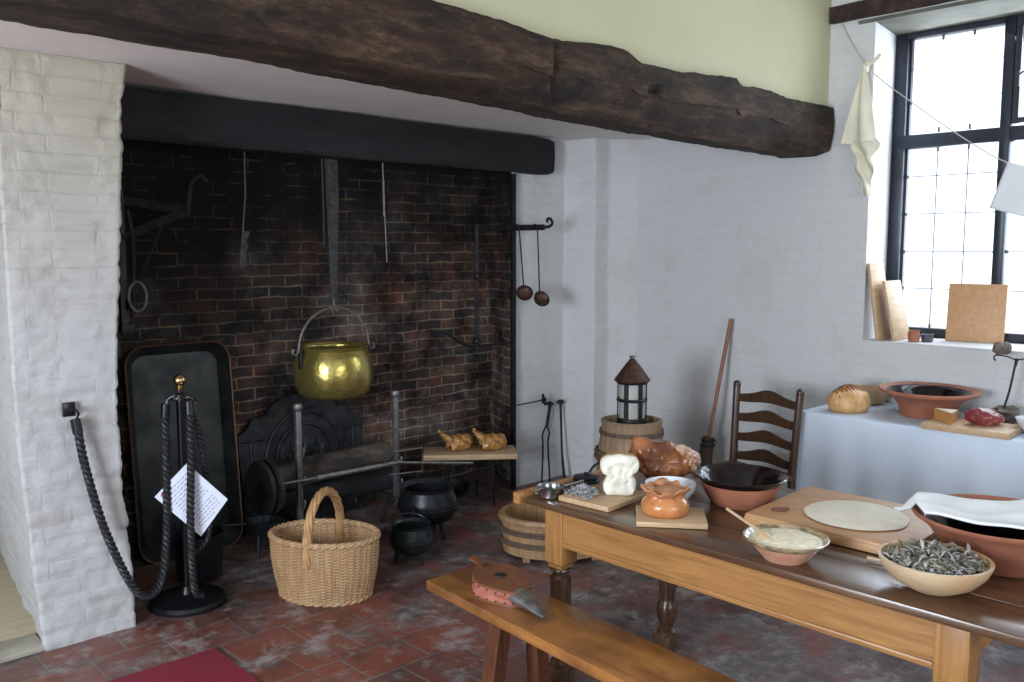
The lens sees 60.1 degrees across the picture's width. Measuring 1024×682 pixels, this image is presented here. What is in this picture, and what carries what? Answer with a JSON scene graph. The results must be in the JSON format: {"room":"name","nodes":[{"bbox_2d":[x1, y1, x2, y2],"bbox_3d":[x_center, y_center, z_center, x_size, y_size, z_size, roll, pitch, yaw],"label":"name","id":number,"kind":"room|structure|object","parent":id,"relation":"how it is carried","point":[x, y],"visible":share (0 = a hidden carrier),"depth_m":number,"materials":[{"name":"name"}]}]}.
{"room":"historic interior","nodes":[
{"label":"historic interior","id":0,"kind":"room"},
{"bbox_2d":[0,114,12,224],"bbox_3d":[-3.760,-0.758,3.004,3.250,0.690,1.700,-6,8,-44],"label":"wall","id":1,"kind":"structure","parent":0,"point":[3,185],"depth_m":3.52,"materials":[{"name":"brick"}]},
{"bbox_2d":[0,47,135,651],"bbox_3d":[-2.383,0.007,4.356,0.518,2.490,1.655,-5,8,-41],"label":"wall","id":2,"kind":"structure","parent":0,"point":[61,143],"depth_m":3.73,"materials":[{"name":"brick"}]},
{"bbox_2d":[0,552,37,641],"bbox_3d":[-3.771,1.356,3.299,3.700,0.024,1.460,-6,8,-44],"label":"floor","id":3,"kind":"structure","parent":2,"relation":"attached to","point":[16,621],"depth_m":4.11,"materials":[{"name":"beige wood"}]},
{"bbox_2d":[0,633,44,663],"bbox_3d":[-3.216,1.416,2.698,3.270,0.028,0.170,-6,8,-44],"label":"trim","id":4,"kind":"structure","parent":2,"relation":"attached to","point":[26,645],"depth_m":3.75,"materials":[{"name":"wood"}]},
{"bbox_2d":[62,402,79,418],"bbox_3d":[-1.854,0.295,3.724,0.060,0.072,0.041,-6,8,-44],"label":"plate","id":5,"kind":"object","parent":2,"relation":"attached to","point":[68,408],"visible":1,"depth_m":3.72,"materials":[{"name":"black paint"}]},
{"bbox_2d":[118,174,207,334],"bbox_3d":[-1.800,-0.460,4.603,0.491,0.828,0.064,-5,8,-39],"label":"crane","id":6,"kind":"object","parent":2,"relation":"attached to","point":[126,304],"visible":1,"depth_m":4.50,"materials":[{"name":"metal"}]},
{"bbox_2d":[116,141,490,556],"bbox_3d":[-1.253,-0.675,5.562,3.060,3.600,0.001,-6,8,-44],"label":"wall","id":7,"kind":"structure","parent":0,"point":[197,290],"depth_m":5.60,"materials":[{"name":"brick"}]},
{"bbox_2d":[0,20,655,140],"bbox_3d":[-1.577,-1.183,3.763,7.500,0.008,2.250,-6,8,-44],"label":"ceiling","id":8,"kind":"structure","parent":0,"point":[148,66],"depth_m":4.31,"materials":[{"name":"paint"}]},
{"bbox_2d":[120,86,554,174],"bbox_3d":[-0.923,-1.198,5.263,3.175,0.258,0.258,-6,8,-44],"label":"beam","id":9,"kind":"structure","parent":0,"point":[151,116],"depth_m":4.94,"materials":[{"name":"black wood"}]},
{"bbox_2d":[238,152,249,267],"bbox_3d":[-1.482,-0.854,4.859,0.075,0.900,0.012,-6,8,-44],"label":"hook","id":10,"kind":"object","parent":9,"relation":"hanging from","point":[243,246],"visible":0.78,"depth_m":4.88,"materials":[{"name":"metal"}]},
{"bbox_2d":[321,110,338,311],"bbox_3d":[-1.075,-0.957,5.227,0.116,1.571,0.030,-6,8,-44],"label":"hanger","id":11,"kind":"object","parent":9,"relation":"hanging from","point":[331,168],"visible":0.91,"depth_m":5.25,"materials":[{"name":"metal"}]},
{"bbox_2d":[291,306,374,399],"bbox_3d":[-1.078,0.065,5.333,0.475,0.551,0.475,0,6,-1],"label":"cauldron","id":12,"kind":"object","parent":11,"relation":"hanging from","point":[327,370],"visible":1,"depth_m":5.16,"materials":[{"name":"gold metal"}]},
{"bbox_2d":[381,117,387,261],"bbox_3d":[-0.793,-0.981,5.502,0.030,0.980,0.009,-6,8,-44],"label":"hanging rod","id":13,"kind":"object","parent":9,"relation":"hanging from","point":[383,180],"visible":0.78,"depth_m":5.51,"materials":[{"name":"grey metal"}]},
{"bbox_2d":[0,0,833,158],"bbox_3d":[-0.801,-1.070,2.953,7.286,0.403,0.381,-6,8,-44],"label":"beam","id":14,"kind":"structure","parent":0,"point":[426,47],"depth_m":3.35,"materials":[{"name":"brown wood"}]},
{"bbox_2d":[490,172,511,485],"bbox_3d":[-0.080,-0.209,6.447,0.018,2.490,0.492,-2,6,-20],"label":"wall","id":15,"kind":"structure","parent":0,"point":[499,182],"depth_m":6.46,"materials":[{"name":"brick"}]},
{"bbox_2d":[0,472,1023,681],"bbox_3d":[0.186,1.430,2.704,8.200,0.001,8.600,-6,8,-44],"label":"floor","id":16,"kind":"structure","parent":0,"point":[405,631],"depth_m":3.95,"materials":[{"name":"tile"}]},
{"bbox_2d":[124,337,243,563],"bbox_3d":[-1.838,0.590,4.963,0.605,1.223,0.181,-6,8,-44],"label":"tray","id":17,"kind":"object","parent":16,"relation":"on","point":[150,371],"visible":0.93,"depth_m":4.96,"materials":[{"name":"metal"}]},
{"bbox_2d":[108,648,259,681],"bbox_3d":[-1.453,1.436,2.588,1.900,0.012,1.500,-5,8,-43],"label":"rug","id":18,"kind":"object","parent":16,"relation":"on","point":[210,665],"visible":1,"depth_m":3.56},
{"bbox_2d":[148,374,226,617],"bbox_3d":[-1.568,0.711,4.225,0.360,1.117,0.360,-6,8,-44],"label":"stanchion","id":19,"kind":"object","parent":16,"relation":"on","point":[178,601],"visible":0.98,"depth_m":4.19,"materials":[{"name":"black painted metal"},{"name":"brass"}]},
{"bbox_2d":[70,403,171,599],"bbox_3d":[-1.682,0.736,3.928,0.138,0.857,0.480,4,7,32],"label":"rope","id":20,"kind":"object","parent":19,"relation":"hanging from","point":[76,425],"visible":1,"depth_m":3.92,"materials":[{"name":"black fabric"}]},
{"bbox_2d":[155,464,227,535],"bbox_3d":[-1.508,0.750,4.166,0.323,0.358,0.008,-2,6,-20],"label":"card","id":21,"kind":"object","parent":19,"relation":"hanging from","point":[208,500],"visible":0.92,"depth_m":4.17,"materials":[{"name":"grey paper"}]},
{"bbox_2d":[184,401,204,598],"bbox_3d":[-1.496,0.755,4.161,0.066,0.947,0.119,-1,6,-13],"label":"rope","id":22,"kind":"object","parent":19,"relation":"hanging from","point":[188,406],"visible":1,"depth_m":4.12,"materials":[{"name":"black fabric"}]},
{"bbox_2d":[185,399,212,554],"bbox_3d":[-1.531,0.669,4.343,0.125,0.798,0.051,-6,8,-44],"label":"rope","id":23,"kind":"object","parent":19,"relation":"hanging from","point":[204,543],"visible":0.59,"depth_m":4.35,"materials":[{"name":"black fabric"}]},
{"bbox_2d":[171,516,224,583],"bbox_3d":[-1.627,1.061,4.596,0.260,0.344,0.260,-6,8,-44],"label":"bucket","id":24,"kind":"object","parent":16,"relation":"on","point":[209,562],"visible":0.68,"depth_m":4.52,"materials":[{"name":"black paint"}]},
{"bbox_2d":[222,514,281,559],"bbox_3d":[-1.475,1.097,4.895,0.400,0.212,0.200,-3,7,-29],"label":"pan","id":25,"kind":"object","parent":16,"relation":"on","point":[259,526],"visible":0.83,"depth_m":4.88,"materials":[{"name":"black metal"}]},
{"bbox_2d":[270,403,321,537],"bbox_3d":[-1.337,0.754,5.218,0.304,0.828,0.446,-6,8,-44],"label":"firedog","id":26,"kind":"object","parent":16,"relation":"on","point":[297,407],"visible":0.66,"depth_m":5.09,"materials":[{"name":"grey metal"}]},
{"bbox_2d":[246,447,472,514],"bbox_3d":[-0.866,0.755,5.345,1.452,0.300,0.300,-6,8,-44],"label":"spit","id":27,"kind":"object","parent":26,"relation":"on","point":[265,484],"visible":1,"depth_m":4.85,"materials":[{"name":"grey metal"}]},
{"bbox_2d":[237,393,362,535],"bbox_3d":[-1.303,0.729,5.557,0.880,0.810,0.090,-6,8,-44],"label":"fireback","id":28,"kind":"object","parent":16,"relation":"on","point":[327,426],"visible":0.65,"depth_m":5.51,"materials":[{"name":"black metal"}]},
{"bbox_2d":[268,486,380,607],"bbox_3d":[-0.926,0.989,4.374,0.567,0.541,0.428,3,6,24],"label":"wicker basket","id":29,"kind":"object","parent":16,"relation":"on","point":[325,572],"visible":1,"depth_m":4.24,"materials":[{"name":"beige wicker"}]},
{"bbox_2d":[363,390,402,522],"bbox_3d":[-0.841,0.704,5.695,0.304,0.828,0.446,-6,8,-44],"label":"firedog","id":30,"kind":"object","parent":16,"relation":"on","point":[393,498],"visible":0.68,"depth_m":5.56,"materials":[{"name":"grey metal"}]},
{"bbox_2d":[281,467,400,509],"bbox_3d":[-1.083,0.917,5.528,0.852,0.154,0.146,-5,8,-41],"label":"log","id":31,"kind":"object","parent":30,"relation":"on","point":[366,482],"visible":0.68,"depth_m":5.53,"materials":[{"name":"black wood"}]},
{"bbox_2d":[276,441,392,489],"bbox_3d":[-1.115,0.766,5.452,0.828,0.203,0.180,-5,8,-41],"label":"log","id":32,"kind":"object","parent":31,"relation":"on","point":[376,452],"visible":0.69,"depth_m":5.41,"materials":[{"name":"brown wood"}]},
{"bbox_2d":[389,512,432,565],"bbox_3d":[-0.551,1.082,4.839,0.243,0.257,0.243,-6,8,-44],"label":"cooking pot","id":33,"kind":"object","parent":16,"relation":"on","point":[409,536],"visible":1,"depth_m":4.77,"materials":[{"name":"black metal"}]},
{"bbox_2d":[397,478,457,539],"bbox_3d":[-0.503,1.010,5.287,0.363,0.307,0.369,-3,7,-27],"label":"cooking pot","id":34,"kind":"object","parent":16,"relation":"on","point":[435,499],"visible":0.89,"depth_m":5.17,"materials":[{"name":"metal"}]},
{"bbox_2d":[444,478,470,497],"bbox_3d":[-0.434,1.032,6.058,0.314,0.106,0.314,3,7,26],"label":"pan","id":35,"kind":"object","parent":16,"relation":"on","point":[461,487],"visible":0.29,"depth_m":6.12,"materials":[{"name":"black metal"}]},
{"bbox_2d":[448,459,510,505],"bbox_3d":[-0.285,0.930,5.982,0.545,0.321,0.240,-1,6,-5],"label":"trivet","id":36,"kind":"object","parent":16,"relation":"on","point":[498,459],"visible":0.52,"depth_m":5.88,"materials":[{"name":"black metal"}]},
{"bbox_2d":[423,445,517,460],"bbox_3d":[-0.283,0.752,5.952,0.620,0.036,0.270,-1,6,-5],"label":"board","id":37,"kind":"object","parent":36,"relation":"on","point":[441,453],"visible":0.97,"depth_m":5.84,"materials":[{"name":"brown wood"}]},
{"bbox_2d":[437,430,472,450],"bbox_3d":[-0.377,0.668,5.930,0.235,0.148,0.147,-2,6,-19],"label":"chicken","id":38,"kind":"object","parent":37,"relation":"on","point":[456,442],"visible":1,"depth_m":5.88},
{"bbox_2d":[472,428,506,449],"bbox_3d":[-0.151,0.665,5.959,0.235,0.148,0.147,0,6,1],"label":"chicken","id":39,"kind":"object","parent":37,"relation":"on","point":[490,441],"visible":1,"depth_m":5.91},
{"bbox_2d":[541,401,552,482],"bbox_3d":[0.251,0.749,6.428,0.078,0.594,0.264,1,6,8],"label":"tongs","id":40,"kind":"object","parent":16,"relation":"on","point":[549,403],"visible":0.96,"depth_m":6.47,"materials":[{"name":"black metal"}]},
{"bbox_2d":[498,503,598,562],"bbox_3d":[0.255,1.074,4.991,0.668,0.242,0.498,-1,6,-6],"label":"wooden tub","id":41,"kind":"object","parent":16,"relation":"on","point":[522,526],"visible":0.4,"depth_m":4.82,"materials":[{"name":"brown wood"}]},
{"bbox_2d":[557,399,565,478],"bbox_3d":[0.370,0.735,6.563,0.051,0.594,0.148,-1,6,-10],"label":"poker","id":42,"kind":"object","parent":16,"relation":"on","point":[560,402],"visible":0.96,"depth_m":6.56,"materials":[{"name":"black metal"}]},
{"bbox_2d":[427,566,738,681],"bbox_3d":[0.392,1.201,2.724,0.302,0.450,1.950,-5,8,-39],"label":"bench","id":43,"kind":"object","parent":16,"relation":"on","point":[600,649],"visible":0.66,"depth_m":2.92,"materials":[{"name":"brown wood"}]},
{"bbox_2d":[469,555,546,618],"bbox_3d":[-0.022,0.885,3.201,0.214,0.081,0.501,-4,7,-32],"label":"bellows","id":44,"kind":"object","parent":43,"relation":"on","point":[499,584],"visible":1,"depth_m":3.16,"materials":[{"name":"wood"}]},
{"bbox_2d":[594,414,663,469],"bbox_3d":[0.697,0.811,5.191,0.444,0.720,0.444,-6,8,-44],"label":"barrel","id":45,"kind":"object","parent":16,"relation":"on","point":[614,437],"visible":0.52,"depth_m":5.03,"materials":[{"name":"brown wood"}]},
{"bbox_2d":[614,355,649,423],"bbox_3d":[0.697,0.284,5.136,0.210,0.408,0.210,-6,8,-44],"label":"lantern","id":46,"kind":"object","parent":45,"relation":"on","point":[631,381],"visible":0.96,"depth_m":5.07,"materials":[{"name":"metal"}]},
{"bbox_2d":[699,319,732,466],"bbox_3d":[1.310,0.467,5.844,0.464,1.211,0.170,-6,8,-44],"label":"broom","id":47,"kind":"object","parent":16,"relation":"on","point":[707,444],"visible":0.56,"depth_m":5.85,"materials":[{"name":"brown wood"}]},
{"bbox_2d":[714,380,804,489],"bbox_3d":[1.292,0.725,4.967,0.478,0.936,0.498,-5,8,-38],"label":"chair","id":48,"kind":"object","parent":16,"relation":"on","point":[766,396],"visible":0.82,"depth_m":5.07,"materials":[{"name":"brown wood"}]},
{"bbox_2d":[513,469,1023,681],"bbox_3d":[0.948,1.004,3.176,0.870,0.750,1.820,-6,8,-44],"label":"table","id":49,"kind":"object","parent":16,"relation":"on","point":[838,592],"visible":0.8,"depth_m":2.74,"materials":[{"name":"brown wood"}]},
{"bbox_2d":[533,480,583,498],"bbox_3d":[0.184,0.579,3.467,0.212,0.054,0.108,-2,6,-19],"label":"saucepan","id":50,"kind":"object","parent":49,"relation":"on","point":[546,490],"visible":0.97,"depth_m":3.43,"materials":[{"name":"silver metal"}]},
{"bbox_2d":[572,461,599,485],"bbox_3d":[0.318,0.547,3.603,0.145,0.089,0.112,-2,6,-14],"label":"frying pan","id":51,"kind":"object","parent":49,"relation":"on","point":[589,478],"visible":0.77,"depth_m":3.57,"materials":[{"name":"metal"}]},
{"bbox_2d":[572,472,599,485],"bbox_3d":[0.302,0.562,3.601,0.112,0.060,0.112,-6,8,-44],"label":"kettle","id":52,"kind":"object","parent":51,"relation":"on","point":[589,478],"depth_m":3.57,"materials":[{"name":"metal"}]},
{"bbox_2d":[559,482,645,511],"bbox_3d":[0.355,0.601,3.419,0.235,0.020,0.270,5,8,42],"label":"chopping board","id":53,"kind":"object","parent":49,"relation":"on","point":[602,502],"visible":0.71,"depth_m":3.35,"materials":[{"name":"beige wood"}]},
{"bbox_2d":[558,482,600,499],"bbox_3d":[0.265,0.567,3.436,0.143,0.044,0.194,-6,8,-44],"label":"lavender","id":54,"kind":"object","parent":53,"relation":"on","point":[583,489],"visible":1,"depth_m":3.40,"materials":[{"name":"grey plant"}]},
{"bbox_2d":[600,452,638,495],"bbox_3d":[0.415,0.511,3.417,0.150,0.163,0.117,1,6,6],"label":"loaf","id":55,"kind":"object","parent":53,"relation":"on","point":[619,468],"visible":1,"depth_m":3.37,"materials":[{"name":"white food"}]},
{"bbox_2d":[628,436,700,478],"bbox_3d":[0.631,0.479,3.645,0.302,0.179,0.179,0,6,0],"label":"ham","id":56,"kind":"object","parent":49,"relation":"on","point":[658,457],"visible":0.84,"depth_m":3.59,"materials":[{"name":"brown food"}]},
{"bbox_2d":[645,476,696,498],"bbox_3d":[0.602,0.576,3.362,0.194,0.080,0.194,-6,8,-44],"label":"bowl","id":57,"kind":"object","parent":49,"relation":"on","point":[683,481],"visible":0.27,"depth_m":3.41,"materials":[{"name":"ceramic"}]},
{"bbox_2d":[636,505,707,528],"bbox_3d":[0.566,0.628,3.158,0.245,0.019,0.200,1,6,7],"label":"chopping board","id":58,"kind":"object","parent":49,"relation":"on","point":[695,518],"visible":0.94,"depth_m":3.08,"materials":[{"name":"beige wood"}]},
{"bbox_2d":[640,477,690,518],"bbox_3d":[0.549,0.561,3.170,0.180,0.113,0.180,-6,8,-44],"label":"pie","id":59,"kind":"object","parent":58,"relation":"on","point":[664,498],"visible":1,"depth_m":3.12,"materials":[{"name":"orange food"}]},
{"bbox_2d":[694,463,787,510],"bbox_3d":[0.867,0.560,3.366,0.346,0.112,0.346,-6,8,-44],"label":"bowl","id":60,"kind":"object","parent":49,"relation":"on","point":[734,486],"visible":0.99,"depth_m":3.32,"materials":[{"name":"ceramic"}]},
{"bbox_2d":[743,524,829,565],"bbox_3d":[0.853,0.643,2.760,0.260,0.071,0.260,-6,8,-44],"label":"bowl","id":61,"kind":"object","parent":49,"relation":"on","point":[789,557],"visible":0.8,"depth_m":2.70,"materials":[{"name":"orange ceramic"}]},
{"bbox_2d":[749,528,822,549],"bbox_3d":[0.855,0.625,2.756,0.227,0.037,0.224,-6,8,-44],"label":"batter","id":62,"kind":"object","parent":61,"relation":"in","point":[782,538],"visible":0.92,"depth_m":2.73,"materials":[{"name":"beige food"}]},
{"bbox_2d":[726,508,771,538],"bbox_3d":[0.758,0.587,2.845,0.036,0.040,0.237,-2,6,-20],"label":"wooden spoon","id":63,"kind":"object","parent":62,"relation":"in","point":[762,533],"visible":1,"depth_m":2.81,"materials":[{"name":"brown wood"}]},
{"bbox_2d":[744,486,937,553],"bbox_3d":[1.190,0.623,3.099,0.560,0.039,0.505,6,8,44],"label":"board","id":64,"kind":"object","parent":49,"relation":"on","point":[867,541],"visible":0.39,"depth_m":3.02,"materials":[{"name":"orange wood"}]},
{"bbox_2d":[771,507,788,510],"bbox_3d":[0.948,0.592,3.127,0.062,0.015,0.026,1,6,6],"label":"cinnamon sticks","id":65,"kind":"object","parent":64,"relation":"on","point":[772,508],"visible":1,"depth_m":3.12,"materials":[{"name":"brown food"}]},
{"bbox_2d":[804,500,910,530],"bbox_3d":[1.191,0.601,3.062,0.344,0.010,0.345,-6,8,-44],"label":"dough","id":66,"kind":"object","parent":64,"relation":"on","point":[856,515],"visible":1,"depth_m":3.04,"materials":[{"name":"beige food"}]},
{"bbox_2d":[867,556,880,561],"bbox_3d":[1.153,0.675,2.708,0.125,0.014,0.026,4,7,31],"label":"wooden spoon","id":67,"kind":"object","parent":49,"relation":"on","point":[868,557],"visible":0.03,"depth_m":2.73,"materials":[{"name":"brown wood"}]},
{"bbox_2d":[877,540,994,596],"bbox_3d":[1.195,0.658,2.507,0.301,0.094,0.301,-6,8,-44],"label":"bowl","id":68,"kind":"object","parent":49,"relation":"on","point":[927,583],"visible":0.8,"depth_m":2.40,"materials":[{"name":"beige ceramic"}]},
{"bbox_2d":[883,538,987,574],"bbox_3d":[1.195,0.600,2.495,0.265,0.084,0.259,-6,8,-44],"label":"dried herbs","id":69,"kind":"object","parent":68,"relation":"in","point":[907,561],"visible":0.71,"depth_m":2.47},
{"bbox_2d":[911,494,1023,577],"bbox_3d":[1.489,0.608,2.710,0.492,0.152,0.492,-6,8,-44],"label":"mixing bowl","id":70,"kind":"object","parent":49,"relation":"on","point":[1004,546],"visible":0.62,"depth_m":2.59,"materials":[{"name":"ceramic"}]},
{"bbox_2d":[894,492,1023,529],"bbox_3d":[1.541,0.538,2.689,0.682,0.083,0.364,2,6,18],"label":"tea towel","id":71,"kind":"object","parent":70,"relation":"on","point":[1010,514],"visible":1,"depth_m":2.75,"materials":[{"name":"white fabric"}]},
{"bbox_3d":[2.590,0.851,4.451,0.595,0.794,2.115,-6,8,-44],"label":"trestle table","id":72,"kind":"object","parent":16,"relation":"on","visible":0},
{"bbox_2d":[796,402,1023,503],"bbox_3d":[2.571,0.819,4.429,0.666,0.741,2.227,-6,8,-44],"label":"tablecloth","id":73,"kind":"object","parent":72,"relation":"on","point":[881,453],"visible":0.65,"depth_m":4.60,"materials":[{"name":"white fabric"}]},
{"bbox_2d":[827,384,870,413],"bbox_3d":[1.881,0.314,4.941,0.247,0.153,0.196,-1,6,-14],"label":"loaf","id":74,"kind":"object","parent":73,"relation":"on","point":[846,398],"visible":1,"depth_m":4.87,"materials":[{"name":"beige food"}]},
{"bbox_2d":[858,385,887,404],"bbox_3d":[2.105,0.318,5.186,0.196,0.095,0.196,-6,8,-44],"label":"wooden bowl","id":75,"kind":"object","parent":73,"relation":"on","point":[877,397],"visible":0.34,"depth_m":5.11,"materials":[{"name":"brown wood"}]},
{"bbox_2d":[878,382,981,419],"bbox_3d":[2.261,0.331,4.808,0.512,0.146,0.512,-6,8,-44],"label":"terracotta dish","id":76,"kind":"object","parent":73,"relation":"on","point":[918,400],"visible":0.92,"depth_m":4.74,"materials":[{"name":"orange ceramic"}]},
{"bbox_2d":[921,418,1023,439],"bbox_3d":[2.300,0.430,4.423,0.400,0.030,0.280,5,8,43],"label":"chopping board","id":77,"kind":"object","parent":73,"relation":"on","point":[1006,431],"visible":0.69,"depth_m":4.33,"materials":[{"name":"beige wood"}]},
{"bbox_2d":[934,408,957,423],"bbox_3d":[2.194,0.380,4.473,0.110,0.058,0.130,3,7,26],"label":"cheese wedge","id":78,"kind":"object","parent":77,"relation":"on","point":[950,416],"visible":1,"depth_m":4.47,"materials":[{"name":"food"}]},
{"bbox_2d":[964,407,1004,425],"bbox_3d":[2.351,0.376,4.399,0.194,0.100,0.127,0,6,1],"label":"joint","id":79,"kind":"object","parent":77,"relation":"on","point":[983,416],"visible":1,"depth_m":4.36,"materials":[{"name":"red food"}]},
{"bbox_2d":[991,341,1023,423],"bbox_3d":[2.567,0.223,4.607,0.231,0.444,0.169,-4,7,-32],"label":"holder","id":80,"kind":"object","parent":73,"relation":"on","point":[999,348],"visible":0.8,"depth_m":4.58,"materials":[{"name":"black metal"}]},
{"bbox_2d":[1015,415,1023,430],"bbox_3d":[2.560,0.417,4.324,0.184,0.075,0.184,-6,8,-44],"label":"bowl","id":81,"kind":"object","parent":73,"relation":"on","point":[1020,419],"visible":1,"depth_m":4.33,"materials":[{"name":"white ceramic"}]},
{"bbox_2d":[511,138,638,486],"bbox_3d":[0.423,-0.212,6.478,0.993,2.490,0.226,-2,6,-20],"label":"wall","id":82,"kind":"structure","parent":0,"point":[572,349],"depth_m":6.46,"materials":[{"name":"paint"}]},
{"bbox_2d":[125,84,499,132],"bbox_3d":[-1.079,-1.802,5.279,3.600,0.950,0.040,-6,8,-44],"label":"trim","id":83,"kind":"structure","parent":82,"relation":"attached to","point":[129,85],"depth_m":5.16,"materials":[{"name":"black wood"}]},
{"bbox_2d":[436,217,553,347],"bbox_3d":[-0.137,-0.400,5.986,0.872,0.878,0.170,-3,7,-26],"label":"crane","id":84,"kind":"object","parent":82,"relation":"attached to","point":[477,341],"visible":1,"depth_m":5.95,"materials":[{"name":"black metal"}]},
{"bbox_2d":[514,224,532,300],"bbox_3d":[0.077,-0.533,5.976,0.134,0.521,0.072,1,6,5],"label":"ladle","id":85,"kind":"object","parent":84,"relation":"hanging from","point":[524,292],"visible":1,"depth_m":6.00,"materials":[{"name":"metal"}]},
{"bbox_2d":[516,285,532,300],"bbox_3d":[0.085,-0.326,5.997,0.116,0.105,0.070,-1,6,-7],"label":"bowl","id":86,"kind":"object","parent":85,"relation":"on","point":[524,292],"depth_m":6.01,"materials":[{"name":"metal"}]},
{"bbox_2d":[532,223,549,305],"bbox_3d":[0.190,-0.515,5.992,0.125,0.561,0.090,1,6,12],"label":"ladle","id":87,"kind":"object","parent":84,"relation":"hanging from","point":[541,298],"visible":1,"depth_m":6.02,"materials":[{"name":"metal"}]},
{"bbox_2d":[534,291,549,305],"bbox_3d":[0.198,-0.287,6.013,0.110,0.105,0.077,-6,8,-44],"label":"bowl","id":88,"kind":"object","parent":87,"relation":"on","point":[541,298],"depth_m":6.03,"materials":[{"name":"metal"}]},
{"bbox_2d":[510,173,515,489],"bbox_3d":[0.009,-0.038,6.203,0.030,2.240,0.035,-6,8,-44],"label":"trim","id":89,"kind":"structure","parent":82,"relation":"attached to","point":[513,175],"depth_m":6.19,"materials":[{"name":"black metal"}]},
{"bbox_2d":[517,394,546,405],"bbox_3d":[0.147,0.432,6.323,0.288,0.092,0.039,-6,8,-44],"label":"hook","id":90,"kind":"object","parent":82,"relation":"attached to","point":[543,399],"visible":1,"depth_m":6.38,"materials":[{"name":"black metal"}]},
{"bbox_2d":[434,0,831,105],"bbox_3d":[-0.705,-1.548,2.817,7.500,1.000,0.001,-6,8,-44],"label":"wall","id":91,"kind":"structure","parent":0,"point":[782,47],"depth_m":4.46,"materials":[{"name":"beige paint"}]},
{"bbox_2d":[635,0,1023,487],"bbox_3d":[3.414,-0.472,4.328,0.560,3.450,6.720,-6,8,-44],"label":"wall","id":92,"kind":"structure","parent":0,"point":[782,249],"depth_m":5.72,"materials":[{"name":"paint"}]},
{"bbox_2d":[867,263,890,340],"bbox_3d":[2.214,-0.237,5.327,0.200,0.456,0.089,-6,8,-44],"label":"board","id":93,"kind":"object","parent":92,"relation":"on","point":[876,272],"visible":0.87,"depth_m":5.30,"materials":[{"name":"beige wood"}]},
{"bbox_2d":[830,0,955,24],"bbox_3d":[2.751,-1.875,4.511,0.140,0.117,2.310,-6,8,-44],"label":"lintel beam","id":94,"kind":"structure","parent":92,"relation":"attached to","point":[861,9],"depth_m":5.11,"materials":[{"name":"brown wood"}]},
{"bbox_2d":[882,280,908,340],"bbox_3d":[2.318,-0.187,5.337,0.091,0.355,0.260,5,8,43],"label":"board","id":95,"kind":"object","parent":92,"relation":"on","point":[893,294],"visible":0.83,"depth_m":5.31,"materials":[{"name":"beige wood"}]},
{"bbox_2d":[907,330,920,341],"bbox_3d":[2.364,-0.030,5.206,0.070,0.068,0.070,-6,8,-44],"label":"clay pot","id":96,"kind":"object","parent":92,"relation":"on","point":[913,335],"visible":1,"depth_m":5.18,"materials":[{"name":"ceramic"}]},
{"bbox_2d":[841,23,1006,162],"bbox_3d":[2.658,-1.296,4.587,0.038,1.088,2.063,-6,8,-44],"label":"washing line","id":97,"kind":"object","parent":92,"relation":"attached to","point":[841,23],"visible":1,"depth_m":4.96,"materials":[{"name":"white fabric"}]},
{"bbox_2d":[840,53,881,196],"bbox_3d":[2.043,-1.250,5.179,0.060,0.805,0.226,-6,8,-44],"label":"cloth","id":98,"kind":"object","parent":97,"relation":"hanging from","point":[859,130],"visible":1,"depth_m":5.16,"materials":[{"name":"white fabric"}]},
{"bbox_2d":[989,162,1023,216],"bbox_3d":[2.755,-0.722,4.480,0.026,0.395,0.630,-6,8,-44],"label":"cloth","id":99,"kind":"object","parent":97,"relation":"hanging from","point":[1009,195],"visible":1,"depth_m":4.62,"materials":[{"name":"white fabric"}]},
{"bbox_2d":[921,334,933,341],"bbox_3d":[2.442,-0.018,5.206,0.070,0.044,0.070,-6,8,-44],"label":"pot","id":100,"kind":"object","parent":92,"relation":"on","point":[924,337],"visible":1,"depth_m":5.18,"materials":[{"name":"silver metal"}]},
{"bbox_2d":[858,0,1023,35],"bbox_3d":[2.892,-1.816,4.675,0.500,0.020,1.950,-6,8,-44],"label":"trim","id":101,"kind":"structure","parent":92,"relation":"attached to","point":[968,11],"depth_m":5.00,"materials":[{"name":"white paint"}]},
{"bbox_2d":[886,14,1023,342],"bbox_3d":[3.022,-0.911,4.917,0.124,1.878,1.834,-6,8,-44],"label":"window","id":102,"kind":"structure","parent":92,"relation":"in","point":[1007,133],"depth_m":5.30,"materials":[{"name":"black metal"}]},
{"bbox_2d":[945,283,1007,342],"bbox_3d":[2.718,-0.164,5.182,0.310,0.339,0.053,5,8,40],"label":"board","id":103,"kind":"object","parent":92,"relation":"on","point":[975,312],"visible":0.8,"depth_m":5.17,"materials":[{"name":"orange wood"}]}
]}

